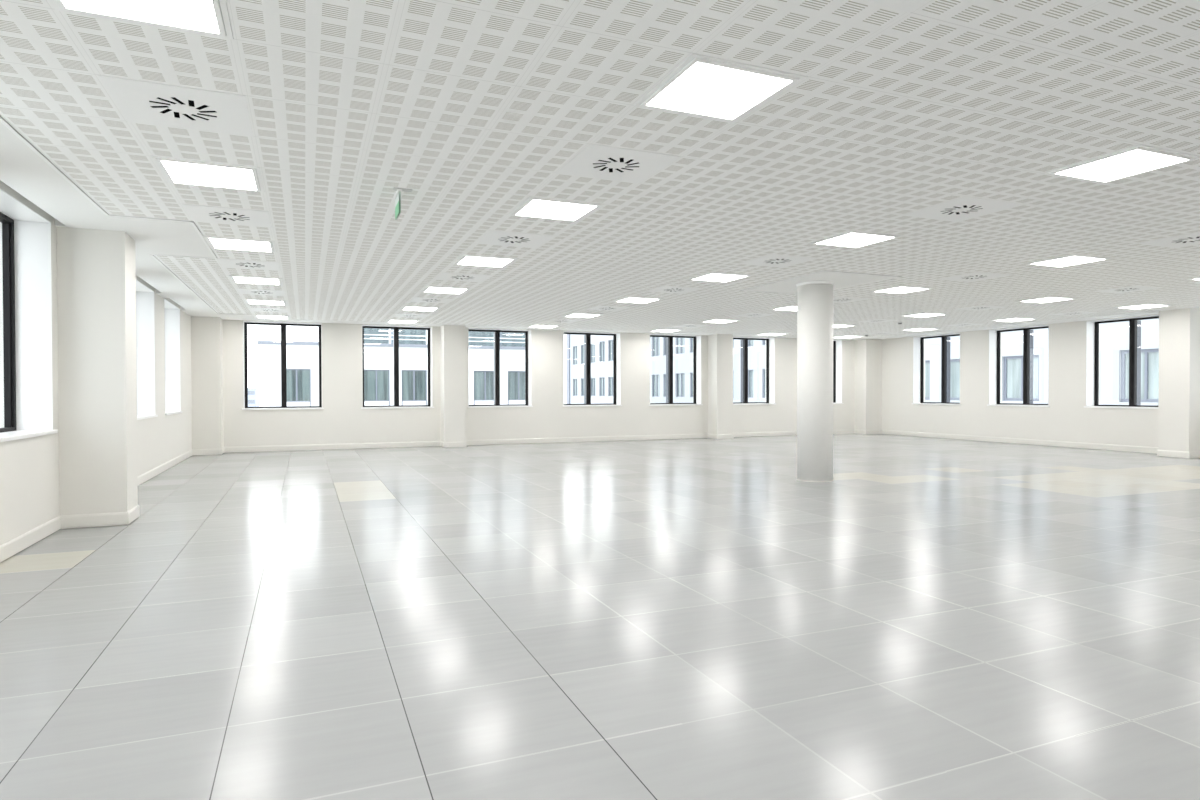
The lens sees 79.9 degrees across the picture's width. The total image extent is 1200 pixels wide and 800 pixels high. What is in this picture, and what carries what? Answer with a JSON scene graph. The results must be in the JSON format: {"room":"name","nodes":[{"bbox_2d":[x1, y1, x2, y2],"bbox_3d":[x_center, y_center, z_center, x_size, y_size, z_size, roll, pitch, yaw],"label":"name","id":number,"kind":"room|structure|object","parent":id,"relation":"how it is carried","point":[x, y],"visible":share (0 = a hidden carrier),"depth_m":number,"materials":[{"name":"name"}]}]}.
{"room":"open-plan office","nodes":[
{"label":"open-plan office","id":0,"kind":"room"},
{"bbox_2d":[0,180,191,561],"bbox_3d":[-4.018,-0.334,4.652,0.920,2.950,20.070,0,1,-22],"label":"wall","id":1,"kind":"structure","parent":0,"point":[94,462],"depth_m":6.31,"materials":[{"name":"paint"}]},
{"bbox_2d":[0,188,57,441],"bbox_3d":[-4.566,-0.603,5.316,0.475,1.788,1.520,0,1,-22],"label":"window","id":2,"kind":"structure","parent":1,"relation":"in","point":[26,235],"depth_m":5.99,"materials":[{"name":"white"}]},
{"bbox_2d":[0,450,192,561],"bbox_3d":[-3.729,1.077,4.542,0.512,0.110,19.620,0,1,-22],"label":"baseboard","id":3,"kind":"structure","parent":1,"relation":"attached to","point":[21,542],"depth_m":6.28,"materials":[{"name":"white"}]},
{"bbox_2d":[136,280,157,419],"bbox_3d":[-6.281,-0.645,9.476,0.475,1.788,1.520,0,1,-22],"label":"window","id":4,"kind":"structure","parent":1,"relation":"in","point":[145,318],"depth_m":10.18,"materials":[{"name":"white"}]},
{"bbox_2d":[164,299,182,414],"bbox_3d":[-7.138,-0.666,11.556,0.475,1.788,1.520,0,1,-22],"label":"window","id":5,"kind":"structure","parent":1,"relation":"in","point":[171,312],"depth_m":12.26,"materials":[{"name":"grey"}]},
{"bbox_2d":[0,117,1199,337],"bbox_3d":[3.692,-1.539,7.656,15.644,0.017,19.244,0,1,-22],"label":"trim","id":6,"kind":"structure","parent":1,"relation":"attached to","point":[4,122],"depth_m":7.60,"materials":[{"name":"white"}]},
{"bbox_2d":[191,316,881,455],"bbox_3d":[-0.102,-0.479,17.103,17.650,2.950,0.870,0,1,-22],"label":"wall","id":7,"kind":"structure","parent":0,"point":[219,420],"depth_m":16.13,"materials":[{"name":"paint"}]},
{"bbox_2d":[242,321,323,409],"bbox_3d":[-6.499,-0.694,14.710,1.520,1.771,0.475,0,1,-22],"label":"window","id":8,"kind":"structure","parent":7,"relation":"in","point":[283,325],"depth_m":14.73,"materials":[{"name":"grey"}]},
{"bbox_2d":[361,325,433,408],"bbox_3d":[-4.419,-0.708,15.567,1.520,1.771,0.475,0,1,-22],"label":"window","id":9,"kind":"structure","parent":7,"relation":"in","point":[395,328],"depth_m":15.60,"materials":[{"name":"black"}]},
{"bbox_2d":[467,328,532,407],"bbox_3d":[-2.339,-0.722,16.424,1.520,1.771,0.475,0,1,-22],"label":"window","id":10,"kind":"structure","parent":7,"relation":"in","point":[496,332],"depth_m":16.48,"materials":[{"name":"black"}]},
{"bbox_2d":[192,429,853,454],"bbox_3d":[-0.275,0.934,16.812,16.250,0.110,0.462,0,1,-22],"label":"baseboard","id":11,"kind":"structure","parent":7,"relation":"attached to","point":[780,433],"depth_m":16.04,"materials":[{"name":"white"}]},
{"bbox_2d":[563,331,621,406],"bbox_3d":[-0.258,-0.736,17.282,1.520,1.771,0.475,0,1,-22],"label":"window","id":12,"kind":"structure","parent":7,"relation":"in","point":[587,335],"depth_m":17.39,"materials":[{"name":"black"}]},
{"bbox_2d":[0,116,1199,339],"bbox_3d":[3.714,-1.585,7.826,16.810,0.090,20.070,0,1,-22],"label":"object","id":13,"kind":"structure","parent":7,"relation":"attached to","point":[22,169],"depth_m":6.70,"materials":[{"name":"paint"}]},
{"bbox_2d":[649,334,702,405],"bbox_3d":[1.822,-0.750,18.139,1.520,1.771,0.475,0,1,-22],"label":"window","id":14,"kind":"structure","parent":7,"relation":"in","point":[696,339],"depth_m":18.26,"materials":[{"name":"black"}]},
{"bbox_2d":[733,337,775,404],"bbox_3d":[3.902,-0.764,18.996,1.520,1.771,0.475,0,1,-22],"label":"window","id":15,"kind":"structure","parent":7,"relation":"in","point":[770,342],"depth_m":19.12,"materials":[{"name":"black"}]},
{"bbox_2d":[833,340,842,403],"bbox_3d":[5.982,-0.778,19.854,1.520,1.771,0.475,0,1,-22],"label":"window","id":16,"kind":"structure","parent":7,"relation":"in","point":[837,344],"depth_m":20.09,"materials":[{"name":"white"}]},
{"bbox_2d":[0,434,1199,799],"bbox_3d":[3.697,1.188,7.912,17.650,0.200,20.790,0,1,-22],"label":"floor","id":17,"kind":"structure","parent":0,"point":[699,618],"depth_m":3.53,"materials":[{"name":"tile"}]},
{"bbox_2d":[796,281,833,481],"bbox_3d":[2.889,-0.243,9.614,0.492,2.629,0.492,0,1,-22],"label":"round column","id":18,"kind":"structure","parent":17,"relation":"on","point":[814,298],"depth_m":9.42,"materials":[{"name":"paint"}]},
{"bbox_2d":[0,0,1199,336],"bbox_3d":[3.692,-1.538,7.656,15.592,0.001,19.192,0,1,-22],"label":"ceiling","id":19,"kind":"structure","parent":0,"point":[475,108],"depth_m":4.18,"materials":[{"name":"tile"}]},
{"bbox_2d":[49,0,232,39],"bbox_3d":[-1.659,-1.489,2.531,0.598,0.060,0.598,0,1,-22],"label":"ceiling light","id":20,"kind":"object","parent":19,"relation":"attached to","point":[203,17],"visible":0.94,"depth_m":2.71,"materials":[{"name":"white"}]},
{"bbox_2d":[98,75,252,136],"bbox_3d":[-2.116,-1.509,3.640,0.599,0.063,0.599,0,1,-22],"label":"ceiling vent","id":21,"kind":"object","parent":19,"relation":"in","point":[144,102],"visible":0.98,"depth_m":3.60,"materials":[{"name":"white"}]},
{"bbox_2d":[151,156,263,191],"bbox_3d":[-2.573,-1.512,4.750,0.598,0.060,0.598,0,1,-22],"label":"ceiling light","id":22,"kind":"object","parent":19,"relation":"attached to","point":[174,170],"visible":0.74,"depth_m":4.71,"materials":[{"name":"white"}]},
{"bbox_2d":[162,161,256,189],"bbox_3d":[-2.573,-1.509,4.750,0.507,0.046,0.507,0,1,-22],"label":"diffuser","id":23,"kind":"object","parent":22,"relation":"attached to","point":[178,172],"depth_m":4.74,"materials":[{"name":"plastic"}]},
{"bbox_2d":[182,204,271,227],"bbox_3d":[-3.030,-1.532,5.859,0.599,0.063,0.599,0,1,-22],"label":"ceiling vent","id":24,"kind":"object","parent":19,"relation":"in","point":[198,213],"visible":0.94,"depth_m":5.83,"materials":[{"name":"white"}]},
{"bbox_2d":[203,236,276,252],"bbox_3d":[-3.488,-1.534,6.969,0.598,0.060,0.598,0,1,-22],"label":"ceiling light","id":25,"kind":"object","parent":19,"relation":"attached to","point":[226,243],"visible":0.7,"depth_m":6.94,"materials":[{"name":"white"}]},
{"bbox_2d":[209,238,270,251],"bbox_3d":[-3.488,-1.531,6.969,0.507,0.046,0.507,0,1,-22],"label":"diffuser","id":26,"kind":"object","parent":25,"relation":"attached to","point":[215,243],"depth_m":6.94,"materials":[{"name":"plastic"}]},
{"bbox_2d":[217,258,279,270],"bbox_3d":[-3.945,-1.554,8.078,0.599,0.063,0.599,0,1,-22],"label":"ceiling vent","id":27,"kind":"object","parent":19,"relation":"in","point":[226,263],"visible":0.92,"depth_m":8.04,"materials":[{"name":"white"}]},
{"bbox_2d":[229,275,282,284],"bbox_3d":[-4.402,-1.557,9.188,0.598,0.060,0.598,0,1,-22],"label":"ceiling light","id":28,"kind":"object","parent":19,"relation":"attached to","point":[235,279],"visible":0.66,"depth_m":9.17,"materials":[{"name":"white"}]},
{"bbox_2d":[234,277,278,284],"bbox_3d":[-4.402,-1.554,9.188,0.507,0.046,0.507,0,1,-22],"label":"diffuser","id":29,"kind":"object","parent":28,"relation":"attached to","point":[249,280],"depth_m":9.17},
{"bbox_2d":[238,289,284,295],"bbox_3d":[-4.859,-1.576,10.297,0.599,0.063,0.599,0,1,-22],"label":"ceiling vent","id":30,"kind":"object","parent":19,"relation":"in","point":[242,291],"visible":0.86,"depth_m":10.29,"materials":[{"name":"white"}]},
{"bbox_2d":[244,299,286,304],"bbox_3d":[-5.317,-1.579,11.406,0.598,0.060,0.598,0,1,-22],"label":"ceiling light","id":31,"kind":"object","parent":19,"relation":"attached to","point":[248,301],"visible":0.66,"depth_m":11.40,"materials":[{"name":"white"}]},
{"bbox_2d":[248,300,283,304],"bbox_3d":[-5.317,-1.576,11.406,0.507,0.046,0.507,0,1,-22],"label":"diffuser","id":32,"kind":"object","parent":31,"relation":"attached to","point":[263,302],"depth_m":11.40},
{"bbox_2d":[250,308,288,312],"bbox_3d":[-5.774,-1.599,12.516,0.599,0.063,0.599,0,1,-22],"label":"ceiling vent","id":33,"kind":"object","parent":19,"relation":"in","point":[252,309],"visible":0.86,"depth_m":12.54,"materials":[{"name":"white"}]},
{"bbox_2d":[255,315,289,318],"bbox_3d":[-6.231,-1.601,13.625,0.598,0.060,0.598,0,1,-22],"label":"ceiling light","id":34,"kind":"object","parent":19,"relation":"attached to","point":[256,316],"visible":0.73,"depth_m":13.64,"materials":[{"name":"white"}]},
{"bbox_2d":[258,316,286,318],"bbox_3d":[-6.231,-1.598,13.625,0.507,0.046,0.507,0,1,-22],"label":"diffuser","id":35,"kind":"object","parent":34,"relation":"attached to","point":[265,317],"depth_m":13.67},
{"bbox_2d":[386,319,417,323],"bbox_3d":[-4.012,-1.616,14.540,0.598,0.060,0.598,0,1,-22],"label":"ceiling light","id":36,"kind":"object","parent":19,"relation":"attached to","point":[389,320],"visible":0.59,"depth_m":14.50,"materials":[{"name":"white"}]},
{"bbox_2d":[389,320,415,322],"bbox_3d":[-4.012,-1.613,14.540,0.507,0.046,0.507,0,1,-22],"label":"diffuser","id":37,"kind":"object","parent":36,"relation":"attached to","point":[390,321],"depth_m":14.50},
{"bbox_2d":[393,187,411,219],"bbox_3d":[-1.443,-1.414,5.185,0.130,0.170,0.266,0,1,-22],"label":"exit sign","id":38,"kind":"object","parent":19,"relation":"hanging from","point":[397,197],"visible":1,"depth_m":5.12,"materials":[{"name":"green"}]},
{"bbox_2d":[392,313,428,317],"bbox_3d":[-3.555,-1.614,13.430,0.599,0.063,0.599,0,1,-22],"label":"ceiling vent","id":39,"kind":"object","parent":19,"relation":"in","point":[396,314],"visible":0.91,"depth_m":13.40,"materials":[{"name":"white"}]},
{"bbox_2d":[400,306,440,310],"bbox_3d":[-3.098,-1.594,12.321,0.598,0.060,0.598,0,1,-22],"label":"ceiling light","id":40,"kind":"object","parent":19,"relation":"attached to","point":[411,308],"visible":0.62,"depth_m":12.27,"materials":[{"name":"white"}]},
{"bbox_2d":[404,307,436,310],"bbox_3d":[-3.098,-1.591,12.321,0.507,0.046,0.507,0,1,-22],"label":"diffuser","id":41,"kind":"object","parent":40,"relation":"attached to","point":[405,308],"depth_m":12.27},
{"bbox_2d":[409,297,452,302],"bbox_3d":[-2.641,-1.591,11.211,0.599,0.063,0.599,0,1,-22],"label":"ceiling vent","id":42,"kind":"object","parent":19,"relation":"in","point":[415,299],"visible":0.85,"depth_m":11.22,"materials":[{"name":"white"}]},
{"bbox_2d":[421,286,470,293],"bbox_3d":[-2.183,-1.571,10.102,0.598,0.060,0.598,0,1,-22],"label":"ceiling light","id":43,"kind":"object","parent":19,"relation":"attached to","point":[429,289],"visible":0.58,"depth_m":10.10,"materials":[{"name":"white"}]},
{"bbox_2d":[434,272,491,281],"bbox_3d":[-1.726,-1.569,8.992,0.599,0.063,0.599,0,1,-22],"label":"ceiling vent","id":44,"kind":"object","parent":19,"relation":"in","point":[444,275],"visible":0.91,"depth_m":8.98,"materials":[{"name":"white"}]},
{"bbox_2d":[453,254,518,267],"bbox_3d":[-1.269,-1.549,7.883,0.598,0.060,0.598,0,1,-22],"label":"ceiling light","id":45,"kind":"object","parent":19,"relation":"attached to","point":[472,260],"visible":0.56,"depth_m":7.85,"materials":[{"name":"white"}]},
{"bbox_2d":[458,256,510,266],"bbox_3d":[-1.269,-1.546,7.883,0.507,0.046,0.507,0,1,-22],"label":"diffuser","id":46,"kind":"object","parent":45,"relation":"attached to","point":[485,261],"depth_m":7.87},
{"bbox_2d":[476,230,553,247],"bbox_3d":[-0.812,-1.546,6.774,0.599,0.063,0.599,0,1,-22],"label":"ceiling vent","id":47,"kind":"object","parent":19,"relation":"in","point":[502,238],"visible":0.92,"depth_m":6.76,"materials":[{"name":"white"}]},
{"bbox_2d":[528,325,559,327],"bbox_3d":[-1.239,-1.635,15.683,0.598,0.060,0.598,0,1,-22],"label":"ceiling light","id":48,"kind":"object","parent":19,"relation":"attached to","point":[531,326],"visible":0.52,"depth_m":15.67,"materials":[{"name":"white"}]},
{"bbox_2d":[509,196,604,221],"bbox_3d":[-0.354,-1.527,5.664,0.598,0.060,0.598,0,1,-22],"label":"ceiling light","id":49,"kind":"object","parent":19,"relation":"attached to","point":[534,207],"visible":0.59,"depth_m":5.64,"materials":[{"name":"white"}]},
{"bbox_2d":[516,200,595,219],"bbox_3d":[-0.354,-1.524,5.664,0.507,0.046,0.507,0,1,-22],"label":"diffuser","id":50,"kind":"object","parent":49,"relation":"attached to","point":[545,209],"depth_m":5.64,"materials":[{"name":"plastic"}]},
{"bbox_2d":[545,319,580,322],"bbox_3d":[-0.781,-1.632,14.573,0.599,0.063,0.599,0,1,-22],"label":"ceiling vent","id":51,"kind":"object","parent":19,"relation":"in","point":[552,320],"visible":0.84,"depth_m":14.60,"materials":[{"name":"white"}]},
{"bbox_2d":[563,313,603,317],"bbox_3d":[-0.324,-1.613,13.464,0.598,0.060,0.598,0,1,-22],"label":"ceiling light","id":52,"kind":"object","parent":19,"relation":"attached to","point":[583,315],"visible":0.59,"depth_m":13.44,"materials":[{"name":"white"}]},
{"bbox_2d":[567,314,597,316],"bbox_3d":[-0.324,-1.610,13.464,0.507,0.046,0.507,0,1,-22],"label":"diffuser","id":53,"kind":"object","parent":52,"relation":"attached to","point":[569,315],"depth_m":13.44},
{"bbox_2d":[585,306,629,310],"bbox_3d":[0.133,-1.610,12.354,0.599,0.063,0.599,0,1,-22],"label":"ceiling vent","id":54,"kind":"object","parent":19,"relation":"in","point":[605,308],"visible":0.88,"depth_m":12.35,"materials":[{"name":"white"}]},
{"bbox_2d":[557,144,680,182],"bbox_3d":[0.103,-1.524,4.555,0.599,0.063,0.599,0,1,-22],"label":"ceiling vent","id":55,"kind":"object","parent":19,"relation":"in","point":[594,161],"visible":0.98,"depth_m":4.52,"materials":[{"name":"white"}]},
{"bbox_2d":[613,297,660,302],"bbox_3d":[0.590,-1.590,11.245,0.598,0.060,0.598,0,1,-22],"label":"ceiling light","id":56,"kind":"object","parent":19,"relation":"attached to","point":[627,299],"visible":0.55,"depth_m":11.24,"materials":[{"name":"white"}]},
{"bbox_2d":[650,329,679,331],"bbox_3d":[1.535,-1.654,16.826,0.598,0.060,0.598,0,1,-22],"label":"ceiling light","id":57,"kind":"object","parent":19,"relation":"attached to","point":[657,330],"visible":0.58,"depth_m":16.76,"materials":[{"name":"white"}]},
{"bbox_2d":[656,330,677,331],"bbox_3d":[1.535,-1.651,16.826,0.507,0.046,0.507,0,1,-22],"label":"diffuser","id":58,"kind":"object","parent":57,"relation":"attached to","point":[656,330],"depth_m":16.77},
{"bbox_2d":[646,286,702,293],"bbox_3d":[1.048,-1.587,10.136,0.599,0.063,0.599,0,1,-22],"label":"ceiling vent","id":59,"kind":"object","parent":19,"relation":"in","point":[665,289],"visible":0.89,"depth_m":10.08,"materials":[{"name":"white"}]},
{"bbox_2d":[674,324,709,327],"bbox_3d":[1.992,-1.651,15.716,0.599,0.063,0.599,0,1,-22],"label":"ceiling vent","id":60,"kind":"object","parent":19,"relation":"in","point":[685,325],"visible":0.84,"depth_m":15.77,"materials":[{"name":"white"}]},
{"bbox_2d":[687,272,752,281],"bbox_3d":[1.505,-1.568,9.026,0.598,0.060,0.598,0,1,-22],"label":"ceiling light","id":61,"kind":"object","parent":19,"relation":"attached to","point":[712,276],"visible":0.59,"depth_m":9.01,"materials":[{"name":"white"}]},
{"bbox_2d":[693,274,745,281],"bbox_3d":[1.505,-1.565,9.026,0.507,0.046,0.507,0,1,-22],"label":"diffuser","id":62,"kind":"object","parent":61,"relation":"attached to","point":[707,277],"depth_m":9.01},
{"bbox_2d":[634,53,806,122],"bbox_3d":[0.560,-1.504,3.446,0.598,0.060,0.598,0,1,-22],"label":"ceiling light","id":63,"kind":"object","parent":19,"relation":"attached to","point":[703,86],"visible":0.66,"depth_m":3.41,"materials":[{"name":"white"}]},
{"bbox_2d":[647,62,790,118],"bbox_3d":[0.560,-1.501,3.446,0.507,0.046,0.507,0,1,-22],"label":"diffuser","id":64,"kind":"object","parent":63,"relation":"attached to","point":[714,90],"depth_m":3.42,"materials":[{"name":"plastic"}]},
{"bbox_2d":[702,319,739,322],"bbox_3d":[2.450,-1.631,14.607,0.598,0.060,0.598,0,1,-22],"label":"ceiling light","id":65,"kind":"object","parent":19,"relation":"attached to","point":[713,320],"visible":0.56,"depth_m":14.64,"materials":[{"name":"white"}]},
{"bbox_2d":[707,320,731,322],"bbox_3d":[2.450,-1.628,14.607,0.507,0.046,0.507,0,1,-22],"label":"diffuser","id":66,"kind":"object","parent":65,"relation":"attached to","point":[708,321],"depth_m":14.64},
{"bbox_2d":[735,313,775,316],"bbox_3d":[2.907,-1.629,13.497,0.599,0.063,0.599,0,1,-22],"label":"ceiling vent","id":67,"kind":"object","parent":19,"relation":"in","point":[746,314],"visible":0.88,"depth_m":13.53,"materials":[{"name":"white"}]},
{"bbox_2d":[756,333,785,335],"bbox_3d":[4.309,-1.672,17.969,0.598,0.060,0.598,0,1,-22],"label":"ceiling light","id":68,"kind":"object","parent":19,"relation":"attached to","point":[769,334],"visible":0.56,"depth_m":17.99,"materials":[{"name":"white"}]},
{"bbox_2d":[740,254,816,266],"bbox_3d":[1.962,-1.565,7.917,0.599,0.063,0.599,0,1,-22],"label":"ceiling vent","id":69,"kind":"object","parent":19,"relation":"in","point":[772,260],"visible":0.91,"depth_m":7.87,"materials":[{"name":"white"}]},
{"bbox_2d":[770,305,796,310],"bbox_3d":[3.364,-1.609,12.388,0.598,0.060,0.598,0,1,-22],"label":"ceiling light","id":70,"kind":"object","parent":19,"relation":"attached to","point":[787,308],"visible":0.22,"depth_m":12.38,"materials":[{"name":"white"}]},
{"bbox_2d":[775,307,796,310],"bbox_3d":[3.364,-1.606,12.388,0.507,0.046,0.507,0,1,-22],"label":"diffuser","id":71,"kind":"object","parent":70,"relation":"attached to","point":[781,308],"depth_m":12.38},
{"bbox_2d":[833,324,856,327],"bbox_3d":[5.223,-1.650,15.750,0.598,0.060,0.598,0,1,-22],"label":"ceiling light","id":72,"kind":"object","parent":19,"relation":"attached to","point":[834,325],"visible":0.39,"depth_m":15.59,"materials":[{"name":"white"}]},
{"bbox_2d":[833,325,848,327],"bbox_3d":[5.223,-1.647,15.750,0.507,0.046,0.507,0,1,-22],"label":"diffuser","id":73,"kind":"object","parent":72,"relation":"attached to","point":[834,326],"depth_m":15.82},
{"bbox_2d":[833,336,863,337],"bbox_3d":[6.528,-1.687,18.883,0.598,0.060,0.598,0,1,-22],"label":"ceiling light","id":74,"kind":"object","parent":19,"relation":"attached to","point":[838,336],"visible":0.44,"depth_m":18.74,"materials":[{"name":"white"}]},
{"bbox_2d":[833,297,870,302],"bbox_3d":[3.821,-1.606,11.278,0.599,0.063,0.599,0,1,-22],"label":"ceiling vent","id":75,"kind":"object","parent":19,"relation":"in","point":[836,299],"visible":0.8,"depth_m":11.21,"materials":[{"name":"white"}]},
{"bbox_2d":[808,230,901,247],"bbox_3d":[2.419,-1.545,6.807,0.598,0.060,0.598,0,1,-22],"label":"ceiling light","id":76,"kind":"object","parent":19,"relation":"attached to","point":[851,239],"visible":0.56,"depth_m":6.78,"materials":[{"name":"white"}]},
{"bbox_2d":[817,233,892,246],"bbox_3d":[2.419,-1.542,6.807,0.507,0.046,0.507,0,1,-22],"label":"diffuser","id":77,"kind":"object","parent":76,"relation":"attached to","point":[846,239],"depth_m":6.78,"materials":[{"name":"plastic"}]},
{"bbox_2d":[867,332,893,334],"bbox_3d":[6.985,-1.685,17.773,0.599,0.063,0.599,0,1,-22],"label":"ceiling vent","id":78,"kind":"object","parent":19,"relation":"in","point":[877,333],"visible":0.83,"depth_m":17.79,"materials":[{"name":"white"}]},
{"bbox_2d":[869,286,932,293],"bbox_3d":[4.279,-1.587,10.169,0.598,0.060,0.598,0,1,-22],"label":"ceiling light","id":79,"kind":"object","parent":19,"relation":"attached to","point":[899,289],"visible":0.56,"depth_m":10.11,"materials":[{"name":"white"}]},
{"bbox_2d":[876,287,923,292],"bbox_3d":[4.279,-1.583,10.169,0.507,0.046,0.507,0,1,-22],"label":"diffuser","id":80,"kind":"object","parent":79,"relation":"attached to","point":[895,289],"depth_m":10.18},
{"bbox_2d":[905,328,935,330],"bbox_3d":[7.442,-1.665,16.664,0.598,0.060,0.598,0,1,-22],"label":"ceiling light","id":81,"kind":"object","parent":19,"relation":"attached to","point":[914,329],"visible":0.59,"depth_m":16.64,"materials":[{"name":"white"}]},
{"bbox_2d":[911,329,931,330],"bbox_3d":[7.442,-1.662,16.664,0.507,0.046,0.507,0,1,-22],"label":"diffuser","id":82,"kind":"object","parent":81,"relation":"attached to","point":[911,329],"depth_m":16.64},
{"bbox_2d":[904,313,946,316],"bbox_3d":[6.138,-1.627,13.531,0.598,0.060,0.598,0,1,-22],"label":"ceiling light","id":83,"kind":"object","parent":19,"relation":"attached to","point":[919,314],"visible":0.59,"depth_m":13.54,"materials":[{"name":"white"}]},
{"bbox_2d":[910,314,942,316],"bbox_3d":[6.138,-1.625,13.531,0.507,0.046,0.507,0,1,-22],"label":"diffuser","id":84,"kind":"object","parent":83,"relation":"attached to","point":[912,315],"depth_m":13.57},
{"bbox_2d":[905,196,1022,221],"bbox_3d":[2.877,-1.543,5.698,0.599,0.063,0.599,0,1,-22],"label":"ceiling vent","id":85,"kind":"object","parent":19,"relation":"in","point":[963,208],"visible":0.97,"depth_m":5.68,"materials":[{"name":"white"}]},
{"bbox_2d":[938,272,1010,281],"bbox_3d":[4.736,-1.584,9.060,0.599,0.063,0.599,0,1,-22],"label":"ceiling vent","id":86,"kind":"object","parent":19,"relation":"in","point":[977,276],"visible":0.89,"depth_m":9.07,"materials":[{"name":"white"}]},
{"bbox_2d":[956,305,1003,310],"bbox_3d":[6.595,-1.625,12.421,0.599,0.063,0.599,0,1,-22],"label":"ceiling vent","id":87,"kind":"object","parent":19,"relation":"in","point":[982,307],"visible":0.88,"depth_m":12.46,"materials":[{"name":"white"}]},
{"bbox_2d":[990,318,1033,321],"bbox_3d":[8.357,-1.643,14.445,0.598,0.060,0.598,0,1,-22],"label":"ceiling light","id":88,"kind":"object","parent":19,"relation":"attached to","point":[1009,319],"visible":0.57,"depth_m":14.37,"materials":[{"name":"white"}]},
{"bbox_2d":[997,318,1030,320],"bbox_3d":[8.357,-1.639,14.445,0.507,0.046,0.507,0,1,-22],"label":"diffuser","id":89,"kind":"object","parent":88,"relation":"attached to","point":[1010,319],"depth_m":14.37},
{"bbox_2d":[1018,296,1077,302],"bbox_3d":[7.052,-1.605,11.312,0.598,0.060,0.598,0,1,-22],"label":"ceiling light","id":90,"kind":"object","parent":19,"relation":"attached to","point":[1044,299],"visible":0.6,"depth_m":11.25,"materials":[{"name":"white"}]},
{"bbox_2d":[1024,298,1067,302],"bbox_3d":[7.052,-1.602,11.312,0.507,0.046,0.507,0,1,-22],"label":"diffuser","id":91,"kind":"object","parent":90,"relation":"attached to","point":[1037,300],"depth_m":11.36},
{"bbox_2d":[1025,254,1112,266],"bbox_3d":[5.193,-1.564,7.950,0.598,0.060,0.598,0,1,-22],"label":"ceiling light","id":92,"kind":"object","parent":19,"relation":"attached to","point":[1076,259],"visible":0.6,"depth_m":7.89,"materials":[{"name":"white"}]},
{"bbox_2d":[1034,256,1103,266],"bbox_3d":[5.193,-1.561,7.950,0.507,0.046,0.507,0,1,-22],"label":"diffuser","id":93,"kind":"object","parent":92,"relation":"attached to","point":[1069,260],"depth_m":7.95,"materials":[{"name":"plastic"}]},
{"bbox_2d":[1044,145,1199,183],"bbox_3d":[3.334,-1.523,4.588,0.598,0.060,0.598,0,1,-22],"label":"ceiling light","id":94,"kind":"object","parent":19,"relation":"attached to","point":[1139,159],"visible":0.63,"depth_m":4.55,"materials":[{"name":"white"}]},
{"bbox_2d":[1057,150,1186,181],"bbox_3d":[3.334,-1.520,4.588,0.507,0.046,0.507,0,1,-22],"label":"diffuser","id":95,"kind":"object","parent":94,"relation":"attached to","point":[1128,163],"depth_m":4.57,"materials":[{"name":"plastic"}]},
{"bbox_2d":[1092,286,1159,293],"bbox_3d":[7.509,-1.602,10.203,0.599,0.063,0.599,0,1,-22],"label":"ceiling vent","id":96,"kind":"object","parent":19,"relation":"in","point":[1129,288],"visible":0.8,"depth_m":10.18,"materials":[{"name":"white"}]},
{"bbox_2d":[1113,304,1171,308],"bbox_3d":[9.271,-1.620,12.226,0.598,0.060,0.598,0,1,-22],"label":"ceiling light","id":97,"kind":"object","parent":19,"relation":"attached to","point":[1142,306],"visible":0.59,"depth_m":12.20,"materials":[{"name":"white"}]},
{"bbox_2d":[1121,305,1162,308],"bbox_3d":[9.271,-1.617,12.227,0.507,0.046,0.507,0,1,-22],"label":"diffuser","id":98,"kind":"object","parent":97,"relation":"attached to","point":[1133,306],"depth_m":12.21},
{"bbox_2d":[1138,232,1199,247],"bbox_3d":[5.650,-1.561,6.841,0.599,0.063,0.599,0,1,-22],"label":"ceiling vent","id":99,"kind":"object","parent":19,"relation":"in","point":[1194,238],"visible":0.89,"depth_m":6.91,"materials":[{"name":"white"}]},
{"bbox_2d":[882,308,1199,458],"bbox_3d":[11.422,-0.438,11.015,0.980,2.950,20.070,0,1,-22],"label":"wall","id":100,"kind":"structure","parent":0,"point":[1175,425],"depth_m":15.16,"materials":[{"name":"paint"}]},
{"bbox_2d":[912,333,960,404],"bbox_3d":[8.732,-0.766,18.280,0.475,1.771,1.520,0,1,-22],"label":"window","id":101,"kind":"structure","parent":100,"relation":"in","point":[918,342],"depth_m":18.59,"materials":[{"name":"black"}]},
{"bbox_2d":[987,325,1049,406],"bbox_3d":[9.593,-0.745,16.191,0.475,1.771,1.520,0,1,-22],"label":"window","id":102,"kind":"structure","parent":100,"relation":"in","point":[994,335],"depth_m":16.28,"materials":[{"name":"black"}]},
{"bbox_2d":[854,429,1199,457],"bbox_3d":[11.226,0.973,10.948,0.572,0.110,20.070,0,1,-22],"label":"baseboard","id":103,"kind":"structure","parent":100,"relation":"attached to","point":[1183,454],"depth_m":15.44,"materials":[{"name":"white"}]},
{"bbox_2d":[1084,315,1158,408],"bbox_3d":[10.454,-0.724,14.101,0.475,1.771,1.520,0,1,-22],"label":"window","id":104,"kind":"structure","parent":100,"relation":"in","point":[1092,327],"depth_m":14.24,"materials":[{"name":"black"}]},
{"label":"outside","id":105,"kind":"structure","parent":0,"visible":0},
{"bbox_3d":[-18.491,12.446,84.445,190.000,0.300,290.000,0,1,-22],"label":"ground","id":106,"kind":"structure","parent":105,"visible":0},
{"bbox_2d":[248,388,257,406],"bbox_3d":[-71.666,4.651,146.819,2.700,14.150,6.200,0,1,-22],"label":"building","id":107,"kind":"structure","parent":106,"relation":"on","point":[252,392],"depth_m":144.23,"materials":[{"name":"grey"}]},
{"bbox_2d":[257,326,524,406],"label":"building outside windows","id":108,"kind":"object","parent":106,"relation":"on","point":[302,358],"visible":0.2,"depth_m":43.40,"materials":[{"name":"concrete"},{"name":"glass"}]},
{"bbox_2d":[566,318,1158,405],"bbox_3d":[13.953,2.623,48.178,10.120,20.000,68.400,0,1,-22],"label":"buildings outside","id":109,"kind":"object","parent":106,"relation":"on","point":[1114,336],"visible":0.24,"depth_m":32.13,"materials":[{"name":"concrete"}]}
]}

